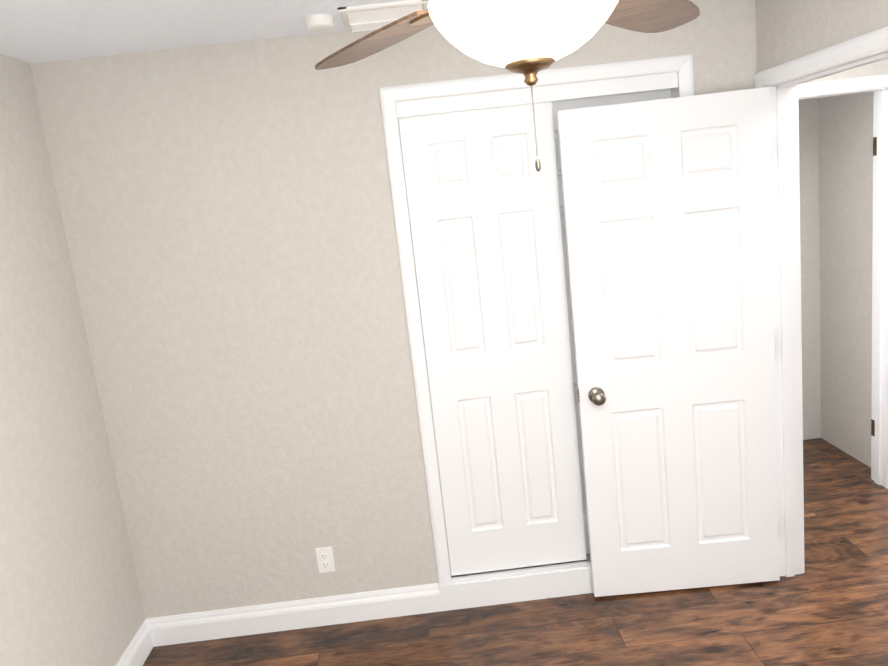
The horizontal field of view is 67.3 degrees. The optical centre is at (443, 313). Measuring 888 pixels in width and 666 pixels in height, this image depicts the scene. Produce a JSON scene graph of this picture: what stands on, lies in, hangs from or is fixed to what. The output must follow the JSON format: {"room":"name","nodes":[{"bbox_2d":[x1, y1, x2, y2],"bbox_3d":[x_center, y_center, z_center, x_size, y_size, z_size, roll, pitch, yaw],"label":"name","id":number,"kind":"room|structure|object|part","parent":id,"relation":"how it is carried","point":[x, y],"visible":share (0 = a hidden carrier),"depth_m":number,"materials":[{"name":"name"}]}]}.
{"room":"empty bedroom","nodes":[
{"label":"empty bedroom","id":0,"kind":"room"},
{"bbox_2d":[0,54,145,665],"bbox_3d":[-1.391,0.586,0.880,0.120,2.420,3.670,-6,10,-1],"label":"wall","id":1,"kind":"structure","parent":0,"point":[70,594],"depth_m":2.35,"materials":[{"name":"paint"}]},
{"bbox_2d":[116,619,152,665],"bbox_3d":[-1.202,1.689,1.144,0.016,0.127,3.550,-6,10,-1],"label":"baseboard","id":2,"kind":"structure","parent":1,"relation":"attached to","point":[138,650],"depth_m":2.77,"materials":[{"name":"white wood"}]},
{"bbox_2d":[0,0,407,63],"bbox_3d":[2.536,-1.424,2.471,8.440,0.100,7.190,-6,10,-1],"label":"ceiling","id":3,"kind":"structure","parent":0,"point":[35,31],"depth_m":2.17,"materials":[{"name":"white paint"}]},
{"bbox_2d":[305,13,333,31],"bbox_3d":[-0.426,-0.993,2.286,0.096,0.038,0.096,-6,10,-1],"label":"smoke detector","id":4,"kind":"object","parent":3,"relation":"attached to","point":[320,22],"visible":1,"depth_m":2.25,"materials":[{"name":"white plastic"}]},
{"bbox_2d":[338,0,429,31],"bbox_3d":[-0.201,-1.023,2.315,0.305,0.038,0.230,-6,10,-1],"label":"ceiling vent","id":5,"kind":"object","parent":3,"relation":"in","point":[369,17],"visible":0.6,"depth_m":2.26,"materials":[{"name":"white plastic"}]},
{"bbox_2d":[315,0,699,171],"bbox_3d":[0.100,-0.509,0.930,1.301,0.616,1.270,-6,10,-1],"label":"fan","id":6,"kind":"object","parent":3,"relation":"hanging from","point":[529,40],"visible":1,"depth_m":0.95,"materials":[{"name":"white glass"}]},
{"bbox_3d":[-0.131,-0.547,1.343,0.308,0.027,0.426,-6,10,-1],"label":"blade","id":7,"kind":"part","parent":6,"relation":"part of","materials":[{"name":"brown wood"}]},
{"bbox_3d":[0.123,-0.422,0.991,0.286,0.100,0.286,-6,10,-1],"label":"lamp shade","id":8,"kind":"part","parent":6,"relation":"part of","materials":[{"name":"white glass"}]},
{"bbox_3d":[0.137,-0.293,1.015,0.003,0.106,0.003,-6,10,-1],"label":"cord","id":9,"kind":"part","parent":6,"relation":"part of","materials":[{"name":"silver metal"}]},
{"bbox_3d":[0.384,-0.598,1.313,0.354,0.027,0.396,-6,10,-1],"label":"blade","id":10,"kind":"part","parent":6,"relation":"part of","materials":[{"name":"brown wood"}]},
{"bbox_2d":[30,0,756,618],"bbox_3d":[-0.110,0.101,2.772,2.850,2.420,0.120,-6,10,-1],"label":"wall","id":11,"kind":"structure","parent":0,"point":[227,213],"depth_m":2.65,"materials":[{"name":"paint"}]},
{"bbox_2d":[146,583,440,646],"bbox_3d":[-0.649,1.310,2.895,1.270,0.127,0.016,-6,10,-1],"label":"baseboard","id":12,"kind":"structure","parent":11,"relation":"attached to","point":[289,615],"depth_m":2.89,"materials":[{"name":"white wood"}]},
{"bbox_2d":[315,546,334,572],"bbox_3d":[-0.509,1.060,2.860,0.070,0.115,0.009,-6,10,-1],"label":"outlet","id":13,"kind":"object","parent":11,"relation":"attached to","point":[326,553],"visible":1,"depth_m":2.86,"materials":[{"name":"white plastic"}]},
{"bbox_2d":[398,101,586,575],"bbox_3d":[0.225,0.158,2.780,0.600,1.965,0.034,-6,10,-1],"label":"sliding closet door","id":14,"kind":"structure","parent":11,"relation":"in","point":[483,205],"depth_m":2.75,"materials":[{"name":"white wood"}]},
{"bbox_2d":[438,562,592,610],"bbox_3d":[0.580,1.161,2.979,1.210,0.125,0.136,-6,10,-1],"label":"baseboard","id":15,"kind":"structure","parent":11,"relation":"attached to","point":[515,586],"depth_m":2.91,"materials":[{"name":"white wood"}]},
{"bbox_2d":[450,554,590,578],"bbox_3d":[0.573,1.094,2.984,1.092,0.006,0.093,-6,10,-1],"label":"rail","id":16,"kind":"object","parent":15,"relation":"on","point":[525,568],"visible":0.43,"depth_m":2.94,"materials":[{"name":"silver metal"}]},
{"bbox_2d":[379,54,693,584],"bbox_3d":[0.464,0.108,2.795,1.100,2.025,0.122,-6,10,-1],"label":"door frame","id":17,"kind":"structure","parent":11,"relation":"attached to","point":[423,339],"depth_m":2.66,"materials":[{"name":"white wood"}]},
{"bbox_3d":[0.355,-0.881,2.616,1.100,0.004,0.122,-6,10,-1],"label":"closet jamb top","id":18,"kind":"part","parent":17,"relation":"part of","materials":[{"name":"white wood"}]},
{"bbox_2d":[396,72,677,117],"bbox_3d":[0.360,-0.842,2.575,1.092,0.058,0.016,-6,10,-1],"label":"fascia","id":19,"kind":"object","parent":11,"relation":"attached to","point":[522,96],"visible":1,"depth_m":2.57,"materials":[{"name":"white wood"}]},
{"bbox_2d":[552,89,670,553],"bbox_3d":[0.708,0.095,2.833,0.600,1.965,0.034,-6,10,-1],"label":"sliding closet door","id":20,"kind":"structure","parent":11,"relation":"in","point":[608,100],"depth_m":2.70,"materials":[{"name":"white wood"}]},
{"bbox_2d":[398,121,445,524],"bbox_3d":[0.468,-0.091,3.483,1.630,2.420,0.060,-6,10,-1],"label":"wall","id":21,"kind":"structure","parent":0,"point":[421,318],"depth_m":3.45,"materials":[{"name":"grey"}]},
{"bbox_2d":[143,438,887,665],"bbox_3d":[2.808,1.041,2.919,8.440,0.100,7.190,-6,10,-1],"label":"floor","id":22,"kind":"structure","parent":0,"point":[829,607],"depth_m":2.74,"materials":[{"name":"brown wood"}]},
{"bbox_2d":[798,98,820,439],"bbox_3d":[1.841,-0.529,5.061,1.020,2.420,2.110,-6,10,-1],"label":"wall","id":23,"kind":"structure","parent":0,"point":[809,232],"depth_m":4.05,"materials":[{"name":"paint"}]},
{"bbox_2d":[755,0,887,72],"bbox_3d":[1.374,-0.029,2.591,0.120,2.420,1.448,-6,10,-1],"label":"wall","id":24,"kind":"structure","parent":0,"point":[793,29],"depth_m":2.23,"materials":[{"name":"paint"}]},
{"bbox_2d":[776,86,793,576],"bbox_3d":[1.388,0.139,2.709,0.035,2.045,0.010,-6,10,-1],"label":"door frame","id":25,"kind":"object","parent":24,"relation":"attached to","point":[782,150],"visible":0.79,"depth_m":2.69,"materials":[{"name":"white wood"}]},
{"bbox_2d":[754,26,887,575],"bbox_3d":[1.403,0.177,2.317,0.156,2.107,0.919,-6,10,-1],"label":"door frame","id":26,"kind":"structure","parent":24,"relation":"attached to","point":[792,145],"depth_m":2.64,"materials":[{"name":"white wood"}]},
{"bbox_2d":[557,87,779,596],"bbox_3d":[0.933,0.187,2.699,0.810,2.030,0.167,-6,10,2],"label":"door","id":27,"kind":"structure","parent":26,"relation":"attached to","point":[668,218],"depth_m":2.67,"materials":[{"name":"white wood"}]},
{"label":"knob","id":28,"kind":"part","parent":27,"relation":"part of","materials":[{"name":"silver metal"}]},
{"bbox_3d":[1.471,0.169,2.319,0.018,2.107,0.919,-6,10,-1],"label":"hall door trim casing","id":29,"kind":"part","parent":26,"relation":"part of","materials":[{"name":"white wood"}]},
{"bbox_2d":[765,48,887,86],"bbox_3d":[1.295,-0.803,2.139,0.122,0.020,0.795,-6,10,-1],"label":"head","id":30,"kind":"object","parent":24,"relation":"attached to","point":[864,57],"visible":0.33,"depth_m":2.14},
{"bbox_2d":[776,53,887,88],"bbox_3d":[1.294,-0.788,2.142,0.035,0.010,0.795,-6,10,-1],"label":"door frame","id":31,"kind":"object","parent":30,"relation":"attached to","point":[844,68],"visible":1,"depth_m":2.18,"materials":[{"name":"white wood"}]},
{"bbox_2d":[802,59,887,83],"bbox_3d":[1.706,-1.230,3.189,0.835,0.355,0.120,-6,10,-1],"label":"wall","id":32,"kind":"structure","parent":0,"point":[876,68],"depth_m":3.15,"materials":[{"name":"paint"}]},
{"bbox_2d":[798,87,887,99],"bbox_3d":[1.741,-1.048,3.222,0.765,0.020,0.122,-6,10,-1],"label":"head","id":33,"kind":"object","parent":32,"relation":"attached to","point":[837,94],"visible":0.25,"depth_m":3.19},
{"bbox_2d":[818,92,872,466],"bbox_3d":[2.342,-0.344,3.737,0.120,2.420,0.600,-6,10,-1],"label":"wall","id":34,"kind":"structure","parent":0,"point":[846,180],"depth_m":3.80,"materials":[{"name":"paint"}]},
{"bbox_3d":[2.324,-0.278,3.382,0.185,2.420,0.120,-6,10,-1],"label":"wall","id":35,"kind":"structure","parent":0,"visible":0},
{"bbox_2d":[798,74,887,487],"bbox_3d":[1.849,-0.067,3.392,0.889,2.107,0.139,-6,10,-1],"label":"door frame","id":36,"kind":"structure","parent":35,"relation":"attached to","point":[884,428],"depth_m":3.36,"materials":[{"name":"white wood"}]},
{"bbox_2d":[871,419,874,436],"bbox_3d":[2.307,0.618,3.582,0.003,0.090,0.033,-6,10,-1],"label":"hall jamb hinge","id":37,"kind":"object","parent":35,"relation":"attached to","point":[872,427],"visible":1,"depth_m":3.58,"materials":[{"name":"brown metal"}]},
{"bbox_2d":[873,137,876,155],"bbox_3d":[2.147,-0.830,3.320,0.003,0.090,0.033,-6,10,-1],"label":"hall jamb hinge","id":38,"kind":"object","parent":35,"relation":"attached to","point":[874,146],"visible":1,"depth_m":3.32,"materials":[{"name":"brown metal"}]},
{"bbox_2d":[874,89,883,484],"bbox_3d":[2.227,-0.081,3.416,0.010,2.045,0.035,-6,10,-1],"label":"door frame","id":39,"kind":"object","parent":35,"relation":"attached to","point":[879,253],"visible":1,"depth_m":3.40,"materials":[{"name":"white wood"}]}
]}

